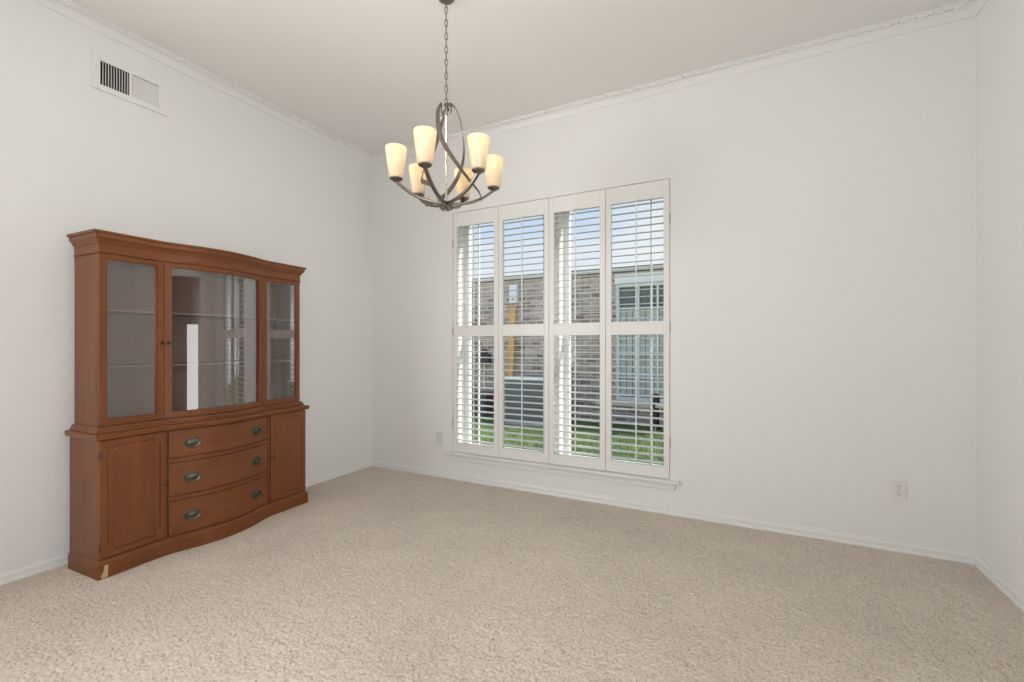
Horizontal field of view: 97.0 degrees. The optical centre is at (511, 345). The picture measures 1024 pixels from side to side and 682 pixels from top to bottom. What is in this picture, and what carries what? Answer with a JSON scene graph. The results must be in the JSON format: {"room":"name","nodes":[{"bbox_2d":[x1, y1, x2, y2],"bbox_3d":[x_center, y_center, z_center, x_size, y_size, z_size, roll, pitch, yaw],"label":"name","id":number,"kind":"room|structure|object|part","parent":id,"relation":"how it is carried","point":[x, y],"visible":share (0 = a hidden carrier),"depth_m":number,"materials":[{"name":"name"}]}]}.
{"room":"dining room","nodes":[
{"label":"dining room","id":0,"kind":"room"},
{"bbox_2d":[0,0,371,571],"bbox_3d":[-2.792,-0.306,1.895,0.200,3.262,5.805,0,0,27],"label":"wall","id":1,"kind":"structure","parent":0,"point":[218,171],"depth_m":2.67,"materials":[{"name":"paint"}]},
{"bbox_2d":[92,52,167,115],"bbox_3d":[-2.293,-1.542,2.712,0.116,0.195,0.371,0,0,27],"label":"air vent","id":2,"kind":"object","parent":1,"relation":"in","point":[127,84],"visible":0.98,"depth_m":2.70,"materials":[{"name":"white metal"}]},
{"bbox_2d":[0,459,371,585],"bbox_3d":[-2.650,1.150,1.934,0.016,0.074,5.605,0,0,27],"label":"baseboard","id":3,"kind":"structure","parent":1,"relation":"attached to","point":[28,570],"depth_m":2.38,"materials":[{"name":"paint"}]},
{"bbox_2d":[33,0,371,163],"bbox_3d":[-2.634,-1.803,1.926,0.052,0.068,5.605,0,0,27],"label":"trim","id":4,"kind":"structure","parent":1,"relation":"attached to","point":[67,8],"depth_m":2.94,"materials":[{"name":"paint"}]},
{"bbox_2d":[70,0,965,153],"bbox_3d":[-0.725,-1.897,0.940,4.750,0.120,6.005,0,0,27],"label":"ceiling","id":5,"kind":"structure","parent":0,"point":[365,73],"depth_m":2.77,"materials":[{"name":"paint"}]},
{"bbox_2d":[385,0,503,211],"bbox_3d":[-0.347,-1.273,2.390,0.601,1.128,0.604,0,0,0],"label":"chandelier","id":6,"kind":"object","parent":5,"relation":"hanging from","point":[426,138],"visible":1,"depth_m":2.31,"materials":[{"name":"beige glass"}]},
{"bbox_3d":[-0.594,-0.935,2.321,0.109,0.158,0.109,0,0,0],"label":"lamp shade","id":7,"kind":"part","parent":6,"relation":"part of","materials":[{"name":"white glass"}]},
{"bbox_3d":[-0.529,-0.935,2.569,0.109,0.158,0.109,0,0,0],"label":"lamp shade","id":8,"kind":"part","parent":6,"relation":"part of","materials":[{"name":"white glass"}]},
{"bbox_3d":[-0.478,-0.795,2.353,0.248,0.104,0.020,0,0,-16],"label":"arm","id":9,"kind":"part","parent":6,"relation":"part of","materials":[{"name":"silver metal"}]},
{"bbox_3d":[-0.411,-0.935,2.142,0.109,0.158,0.109,0,0,0],"label":"lamp shade","id":10,"kind":"part","parent":6,"relation":"part of","materials":[{"name":"white glass"}]},
{"bbox_3d":[-0.444,-0.795,2.485,0.248,0.104,0.020,0,0,45],"label":"arm","id":11,"kind":"part","parent":6,"relation":"part of","materials":[{"name":"silver metal"}]},
{"bbox_3d":[-0.381,-0.795,2.258,0.020,0.104,0.248,0,0,14],"label":"arm","id":12,"kind":"part","parent":6,"relation":"part of","materials":[{"name":"silver metal"}]},
{"bbox_3d":[-0.347,-1.544,2.390,0.015,0.565,0.015,0,0,-45],"label":"chain","id":13,"kind":"part","parent":6,"relation":"part of","materials":[{"name":"silver metal"}]},
{"bbox_3d":[-0.347,-0.990,2.390,0.018,0.490,0.018,0,0,0],"label":"stem","id":14,"kind":"part","parent":6,"relation":"part of","materials":[{"name":"silver metal"}]},
{"bbox_3d":[-0.283,-0.935,2.638,0.109,0.158,0.109,0,0,0],"label":"lamp shade","id":15,"kind":"part","parent":6,"relation":"part of","materials":[{"name":"white glass"}]},
{"bbox_3d":[-0.250,-0.795,2.294,0.248,0.104,0.020,0,0,45],"label":"arm","id":16,"kind":"part","parent":6,"relation":"part of","materials":[{"name":"silver metal"}]},
{"bbox_3d":[-0.216,-0.795,2.426,0.248,0.104,0.020,0,0,-16],"label":"arm","id":17,"kind":"part","parent":6,"relation":"part of","materials":[{"name":"silver metal"}]},
{"bbox_3d":[-0.164,-0.935,2.210,0.109,0.158,0.109,0,0,0],"label":"lamp shade","id":18,"kind":"part","parent":6,"relation":"part of","materials":[{"name":"white glass"}]},
{"bbox_3d":[-0.100,-0.935,2.458,0.109,0.158,0.109,0,0,0],"label":"lamp shade","id":19,"kind":"part","parent":6,"relation":"part of","materials":[{"name":"white glass"}]},
{"bbox_2d":[372,16,976,552],"bbox_3d":[0.608,-0.306,3.519,4.750,3.262,0.200,0,0,27],"label":"wall","id":20,"kind":"structure","parent":0,"point":[823,207],"depth_m":2.83,"materials":[{"name":"paint"}]},
{"bbox_2d":[436,432,442,444],"bbox_3d":[-0.650,0.833,4.051,0.068,0.115,0.007,0,0,27],"label":"blank plate","id":21,"kind":"object","parent":20,"relation":"attached to","point":[439,435],"visible":1,"depth_m":4.05,"materials":[{"name":"white plastic"}]},
{"bbox_2d":[452,206,498,456],"bbox_3d":[-0.315,-0.116,3.891,0.460,2.092,0.062,0,0,27],"label":"shutter panel","id":22,"kind":"object","parent":20,"relation":"attached to","point":[487,215],"visible":1,"depth_m":3.87,"materials":[{"name":"paint"}]},
{"bbox_3d":[-0.326,-0.623,3.869,0.008,0.856,0.014,0,0,27],"label":"tilt rod","id":23,"kind":"part","parent":22,"relation":"part of","materials":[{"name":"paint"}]},
{"bbox_3d":[-0.326,0.378,3.869,0.008,0.900,0.014,0,0,27],"label":"tilt rod","id":24,"kind":"part","parent":22,"relation":"part of","materials":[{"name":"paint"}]},
{"bbox_3d":[-0.312,-1.100,3.896,0.372,0.122,0.028,0,0,27],"label":"rail","id":25,"kind":"part","parent":22,"relation":"part of","materials":[{"name":"paint"}]},
{"bbox_3d":[-0.312,-0.126,3.896,0.372,0.095,0.028,0,0,27],"label":"rail","id":26,"kind":"part","parent":22,"relation":"part of","materials":[{"name":"paint"}]},
{"bbox_3d":[-0.312,0.890,3.896,0.372,0.080,0.028,0,0,27],"label":"rail","id":27,"kind":"part","parent":22,"relation":"part of","materials":[{"name":"paint"}]},
{"bbox_2d":[465,215,543,451],"bbox_3d":[-0.055,-0.116,3.944,0.818,2.099,0.048,0,0,27],"label":"window","id":28,"kind":"structure","parent":20,"relation":"in","point":[469,231],"depth_m":4.10,"materials":[{"name":"plastic"}]},
{"bbox_2d":[499,198,548,462],"bbox_3d":[0.092,-0.116,3.680,0.451,2.092,0.062,0,0,27],"label":"shutter panel","id":29,"kind":"object","parent":20,"relation":"attached to","point":[535,208],"visible":1,"depth_m":3.66,"materials":[{"name":"paint"}]},
{"bbox_3d":[0.082,-0.623,3.659,0.008,0.856,0.014,0,0,27],"label":"tilt rod","id":30,"kind":"part","parent":29,"relation":"part of","materials":[{"name":"paint"}]},
{"bbox_3d":[0.082,0.378,3.659,0.008,0.900,0.014,0,0,27],"label":"tilt rod","id":31,"kind":"part","parent":29,"relation":"part of","materials":[{"name":"paint"}]},
{"bbox_3d":[0.096,-1.100,3.685,0.374,0.122,0.028,0,0,27],"label":"rail","id":32,"kind":"part","parent":29,"relation":"part of","materials":[{"name":"paint"}]},
{"bbox_3d":[0.096,-0.126,3.685,0.374,0.095,0.028,0,0,27],"label":"rail","id":33,"kind":"part","parent":29,"relation":"part of","materials":[{"name":"paint"}]},
{"bbox_3d":[0.096,0.890,3.685,0.374,0.080,0.028,0,0,27],"label":"rail","id":34,"kind":"part","parent":29,"relation":"part of","materials":[{"name":"paint"}]},
{"bbox_2d":[444,451,678,490],"bbox_3d":[0.279,0.969,3.559,1.955,0.068,0.050,0,0,27],"label":"trim","id":35,"kind":"structure","parent":20,"relation":"attached to","point":[651,482],"depth_m":3.47,"materials":[{"name":"paint"}]},
{"bbox_2d":[549,189,605,470],"bbox_3d":[0.496,-0.116,3.472,0.452,2.092,0.062,0,0,27],"label":"shutter panel","id":36,"kind":"object","parent":20,"relation":"attached to","point":[592,199],"visible":1,"depth_m":3.45,"materials":[{"name":"paint"}]},
{"bbox_3d":[0.483,-0.623,3.451,0.008,0.856,0.014,0,0,27],"label":"tilt rod","id":37,"kind":"part","parent":36,"relation":"part of","materials":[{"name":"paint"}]},
{"bbox_3d":[0.483,0.378,3.451,0.008,0.900,0.014,0,0,27],"label":"tilt rod","id":38,"kind":"part","parent":36,"relation":"part of","materials":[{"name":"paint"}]},
{"bbox_3d":[0.497,-1.100,3.478,0.369,0.122,0.028,0,0,27],"label":"rail","id":39,"kind":"part","parent":36,"relation":"part of","materials":[{"name":"paint"}]},
{"bbox_3d":[0.497,-0.126,3.478,0.369,0.095,0.028,0,0,27],"label":"rail","id":40,"kind":"part","parent":36,"relation":"part of","materials":[{"name":"paint"}]},
{"bbox_3d":[0.497,0.890,3.478,0.369,0.080,0.028,0,0,27],"label":"rail","id":41,"kind":"part","parent":36,"relation":"part of","materials":[{"name":"paint"}]},
{"bbox_2d":[564,200,663,465],"bbox_3d":[0.796,-0.116,3.505,0.822,2.099,0.048,0,0,27],"label":"window","id":42,"kind":"structure","parent":20,"relation":"in","point":[566,218],"depth_m":3.66,"materials":[{"name":"plastic"}]},
{"bbox_2d":[606,179,669,478],"bbox_3d":[0.903,-0.116,3.262,0.458,2.092,0.062,0,0,27],"label":"shutter panel","id":43,"kind":"object","parent":20,"relation":"attached to","point":[660,189],"visible":1,"depth_m":3.24,"materials":[{"name":"paint"}]},
{"bbox_3d":[0.889,-0.623,3.242,0.008,0.856,0.014,0,0,27],"label":"tilt rod","id":44,"kind":"part","parent":43,"relation":"part of","materials":[{"name":"paint"}]},
{"bbox_3d":[0.889,0.378,3.242,0.008,0.900,0.014,0,0,27],"label":"tilt rod","id":45,"kind":"part","parent":43,"relation":"part of","materials":[{"name":"paint"}]},
{"bbox_3d":[0.902,-1.100,3.268,0.372,0.122,0.028,0,0,27],"label":"rail","id":46,"kind":"part","parent":43,"relation":"part of","materials":[{"name":"paint"}]},
{"bbox_3d":[0.902,-0.126,3.268,0.372,0.095,0.028,0,0,27],"label":"rail","id":47,"kind":"part","parent":43,"relation":"part of","materials":[{"name":"paint"}]},
{"bbox_3d":[0.902,0.890,3.268,0.372,0.080,0.028,0,0,27],"label":"rail","id":48,"kind":"part","parent":43,"relation":"part of","materials":[{"name":"paint"}]},
{"bbox_2d":[372,0,975,163],"bbox_3d":[0.550,-1.803,3.407,4.350,0.068,0.052,0,0,27],"label":"trim","id":49,"kind":"structure","parent":20,"relation":"attached to","point":[960,10],"depth_m":2.94,"materials":[{"name":"paint"}]},
{"bbox_2d":[372,459,975,564],"bbox_3d":[0.558,1.150,3.423,4.350,0.074,0.016,0,0,27],"label":"baseboard","id":50,"kind":"structure","parent":20,"relation":"attached to","point":[882,544],"depth_m":3.01,"materials":[{"name":"paint"}]},
{"bbox_2d":[890,479,906,500],"bbox_3d":[2.200,0.823,2.578,0.074,0.116,0.008,0,0,27],"label":"wall outlet","id":51,"kind":"object","parent":20,"relation":"attached to","point":[898,488],"visible":1,"depth_m":2.58,"materials":[{"name":"plastic"}]},
{"bbox_2d":[895,484,902,488],"bbox_3d":[2.200,0.802,2.576,0.033,0.025,0.003,0,0,27],"label":"receptacle","id":52,"kind":"object","parent":51,"relation":"attached to","point":[897,486],"depth_m":2.57,"materials":[{"name":"plastic"}]},
{"bbox_2d":[977,0,1023,594],"bbox_3d":[1.740,-0.306,-0.446,1.300,3.262,5.805,0,0,27],"label":"wall","id":53,"kind":"structure","parent":0,"point":[1000,23],"depth_m":2.19,"materials":[{"name":"paint"}]},
{"bbox_2d":[968,0,986,15],"bbox_3d":[1.185,-1.803,-0.046,0.052,0.068,5.605,0,0,27],"label":"trim","id":54,"kind":"structure","parent":53,"relation":"attached to","point":[977,5],"depth_m":2.39,"materials":[{"name":"paint"}]},
{"bbox_2d":[974,553,1023,611],"bbox_3d":[2.190,1.150,1.860,0.016,0.074,1.295,0,0,27],"label":"baseboard","id":55,"kind":"structure","parent":53,"relation":"attached to","point":[1005,586],"depth_m":2.18,"materials":[{"name":"paint"}]},
{"bbox_3d":[-0.236,1.281,0.687,5.850,0.188,6.005,0,0,27],"label":"floor","id":56,"kind":"structure","parent":0,"visible":0},
{"bbox_2d":[0,466,1023,681],"bbox_3d":[-0.724,1.176,0.940,4.333,0.018,5.586,0,0,27],"label":"carpet","id":57,"kind":"structure","parent":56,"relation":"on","point":[382,575],"depth_m":2.04,"materials":[{"name":"beige carpet"}]},
{"bbox_2d":[65,229,308,580],"bbox_3d":[-1.904,0.294,2.877,0.396,1.758,1.276,0,0,25],"label":"china cabinet","id":58,"kind":"object","parent":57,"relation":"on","point":[188,430],"visible":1,"depth_m":2.64,"materials":[{"name":"brown wood"}]},
{"bbox_3d":[-2.225,-0.019,2.376,0.234,0.915,0.018,0,0,25],"label":"panel","id":59,"kind":"part","parent":58,"relation":"part of","materials":[{"name":"brown wood"}]},
{"bbox_3d":[-2.050,-0.029,2.446,0.023,0.887,0.292,0,0,25],"label":"glass door","id":60,"kind":"part","parent":58,"relation":"part of","materials":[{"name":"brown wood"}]},
{"bbox_3d":[-2.007,0.779,2.410,0.015,0.596,0.302,0,0,25],"label":"cabinet door","id":61,"kind":"part","parent":58,"relation":"part of","materials":[{"name":"brown wood"}]},
{"bbox_3d":[-1.917,-0.554,2.886,0.357,0.061,1.270,0,0,25],"label":"cornice","id":62,"kind":"part","parent":58,"relation":"part of","materials":[{"name":"brown wood"}]},
{"bbox_2d":[65,405,308,440],"bbox_3d":[-1.905,0.462,2.875,0.396,0.027,1.271,0,0,25],"label":"countertop","id":63,"kind":"structure","parent":58,"relation":"on","point":[105,436],"depth_m":2.57,"materials":[{"name":"brown wood"}]},
{"bbox_3d":[-1.923,0.433,2.889,0.345,0.030,1.244,0,0,25],"label":"moulding","id":64,"kind":"part","parent":58,"relation":"part of","materials":[{"name":"brown wood"}]},
{"bbox_3d":[-2.074,-0.029,2.960,0.010,0.895,1.168,0,0,25],"label":"panel","id":65,"kind":"part","parent":58,"relation":"part of","materials":[{"name":"clear glass"}]},
{"bbox_3d":[-1.850,0.562,2.628,0.017,0.061,0.086,0,0,42],"label":"handle","id":66,"kind":"part","parent":58,"relation":"part of","materials":[{"name":"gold metal"}]},
{"bbox_3d":[-1.850,0.762,2.628,0.017,0.061,0.086,0,0,42],"label":"handle","id":67,"kind":"part","parent":58,"relation":"part of","materials":[{"name":"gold metal"}]},
{"bbox_3d":[-1.850,0.981,2.628,0.017,0.061,0.086,0,0,42],"label":"handle","id":68,"kind":"part","parent":58,"relation":"part of","materials":[{"name":"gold metal"}]},
{"bbox_2d":[107,360,280,365],"bbox_3d":[-1.942,0.113,2.898,0.278,0.008,1.164,0,0,25],"label":"shelf","id":69,"kind":"object","parent":58,"relation":"attached to","point":[136,362],"depth_m":2.88,"materials":[{"name":"clear glass"}]},
{"bbox_2d":[107,310,283,321],"bbox_3d":[-1.942,-0.187,2.898,0.278,0.008,1.164,0,0,25],"label":"shelf","id":70,"kind":"object","parent":58,"relation":"attached to","point":[149,314],"depth_m":2.86,"materials":[{"name":"clear glass"}]},
{"bbox_3d":[-1.827,-0.029,2.838,0.086,0.887,0.604,0,0,25],"label":"glass door","id":71,"kind":"part","parent":58,"relation":"part of","materials":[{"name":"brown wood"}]},
{"bbox_3d":[-1.777,0.652,2.812,0.087,0.022,0.616,0,0,25],"label":"drawer rail","id":72,"kind":"part","parent":58,"relation":"part of","materials":[{"name":"brown wood"}]},
{"bbox_3d":[-1.777,0.868,2.812,0.087,0.022,0.616,0,0,25],"label":"drawer rail","id":73,"kind":"part","parent":58,"relation":"part of","materials":[{"name":"brown wood"}]},
{"bbox_3d":[-1.778,0.560,2.813,0.081,0.154,0.608,0,0,25],"label":"drawer","id":74,"kind":"part","parent":58,"relation":"part of","materials":[{"name":"brown wood"}]},
{"bbox_3d":[-1.778,0.760,2.813,0.081,0.186,0.608,0,0,25],"label":"drawer","id":75,"kind":"part","parent":58,"relation":"part of","materials":[{"name":"brown wood"}]},
{"bbox_3d":[-1.778,0.979,2.813,0.081,0.192,0.608,0,0,25],"label":"drawer","id":76,"kind":"part","parent":58,"relation":"part of","materials":[{"name":"brown wood"}]},
{"bbox_3d":[-1.823,-0.033,2.837,0.060,0.835,0.540,0,0,25],"label":"glass pane","id":77,"kind":"part","parent":58,"relation":"part of","materials":[{"name":"clear glass"}]},
{"bbox_3d":[-1.679,0.562,2.992,0.017,0.061,0.086,0,0,8],"label":"handle","id":78,"kind":"part","parent":58,"relation":"part of","materials":[{"name":"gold metal"}]},
{"bbox_3d":[-1.679,0.762,2.992,0.017,0.061,0.086,0,0,8],"label":"handle","id":79,"kind":"part","parent":58,"relation":"part of","materials":[{"name":"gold metal"}]},
{"bbox_3d":[-1.679,0.981,2.992,0.017,0.061,0.086,0,0,8],"label":"handle","id":80,"kind":"part","parent":58,"relation":"part of","materials":[{"name":"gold metal"}]},
{"bbox_3d":[-1.665,-0.029,3.265,0.022,0.887,0.301,0,0,25],"label":"glass door","id":81,"kind":"part","parent":58,"relation":"part of","materials":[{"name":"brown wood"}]},
{"bbox_3d":[-1.720,-0.019,3.449,0.234,0.915,0.018,0,0,25],"label":"panel","id":82,"kind":"part","parent":58,"relation":"part of","materials":[{"name":"clear glass"}]},
{"bbox_3d":[-1.609,0.779,3.257,0.015,0.596,0.286,0,0,25],"label":"cabinet door","id":83,"kind":"part","parent":58,"relation":"part of","materials":[{"name":"brown wood"}]},
{"label":"outside","id":84,"kind":"structure","parent":0,"visible":0},
{"bbox_2d":[472,396,663,464],"bbox_3d":[2.728,1.425,11.819,22.000,0.200,16.495,0,0,27],"label":"ground","id":85,"kind":"structure","parent":84,"point":[585,437],"depth_m":6.45,"materials":[{"name":"plant"}]},
{"bbox_2d":[472,391,493,416],"bbox_3d":[-0.712,1.120,8.775,0.840,0.410,0.600,0,0,27],"label":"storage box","id":86,"kind":"object","parent":85,"relation":"on","point":[491,403],"visible":0.23,"depth_m":8.43,"materials":[{"name":"grey plastic"}]},
{"bbox_3d":[-0.712,0.940,8.775,0.840,0.050,0.600,0,0,27],"label":"lid","id":87,"kind":"part","parent":86,"relation":"part of","materials":[{"name":"grey plastic"}]},
{"bbox_2d":[507,306,516,398],"bbox_3d":[-0.025,0.285,8.711,0.136,2.080,0.235,0,0,27],"label":"wooden plank","id":88,"kind":"object","parent":85,"relation":"on","point":[511,312],"visible":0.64,"depth_m":8.71,"materials":[{"name":"wood"}]},
{"bbox_2d":[504,375,542,427],"bbox_3d":[0.376,0.927,7.831,0.920,0.794,0.920,0,0,27],"label":"air conditioner","id":89,"kind":"object","parent":85,"relation":"on","point":[506,379],"visible":0.52,"depth_m":7.51,"materials":[{"name":"metal"}]},
{"bbox_3d":[0.376,0.560,7.831,0.770,0.040,0.770,0,0,27],"label":"lid","id":90,"kind":"part","parent":89,"relation":"part of","materials":[{"name":"grey metal"}]},
{"bbox_2d":[472,263,663,423],"bbox_3d":[0.799,-0.035,11.461,11.300,2.820,5.600,0,0,27],"label":"brick house","id":91,"kind":"structure","parent":85,"relation":"on","point":[655,299],"depth_m":8.09,"materials":[{"name":"brick"}]},
{"bbox_2d":[476,349,490,386],"bbox_3d":[-0.569,0.475,9.052,0.300,0.800,0.136,0,0,27],"label":"utility meter","id":92,"kind":"object","parent":91,"relation":"attached to","point":[483,354],"visible":0.63,"depth_m":9.00,"materials":[{"name":"plastic"}]},
{"bbox_2d":[509,284,518,303],"bbox_3d":[0.038,-0.995,8.745,0.170,0.360,0.123,0,0,27],"label":"electrical panel","id":93,"kind":"object","parent":91,"relation":"attached to","point":[511,287],"visible":0.84,"depth_m":8.70,"materials":[{"name":"metal"}]},
{"bbox_3d":[0.014,-0.995,8.700,0.140,0.320,0.008,0,0,27],"label":"door","id":94,"kind":"part","parent":93,"relation":"part of","materials":[{"name":"metal"}]},
{"bbox_3d":[2.444,-0.060,7.694,1.230,1.910,0.005,0,0,27],"label":"pane","id":95,"kind":"part","parent":91,"relation":"part of","materials":[{"name":"clear glass"}]},
{"bbox_2d":[620,308,663,395],"bbox_3d":[2.438,0.115,7.688,1.195,1.520,0.007,0,0,27],"label":"curtain","id":96,"kind":"object","parent":91,"relation":"hanging from","point":[641,313],"depth_m":7.79,"materials":[{"name":"white fabric"}]},
{"bbox_2d":[571,417,663,424],"bbox_3d":[-0.476,1.312,8.992,10.900,0.024,0.160,0,0,27],"label":"pavement","id":97,"kind":"structure","parent":85,"relation":"on","point":[571,417],"depth_m":7.75,"materials":[{"name":"concrete"}]},
{"bbox_2d":[594,393,663,434],"bbox_3d":[1.949,1.032,7.041,1.240,0.619,0.538,0,0,27],"label":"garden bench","id":98,"kind":"object","parent":85,"relation":"on","point":[654,399],"visible":0.31,"depth_m":6.83,"materials":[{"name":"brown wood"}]},
{"bbox_3d":[2.192,0.830,6.902,0.100,0.214,0.442,0,0,27],"label":"armrest","id":99,"kind":"part","parent":98,"relation":"part of","materials":[{"name":"black metal"}]}
]}

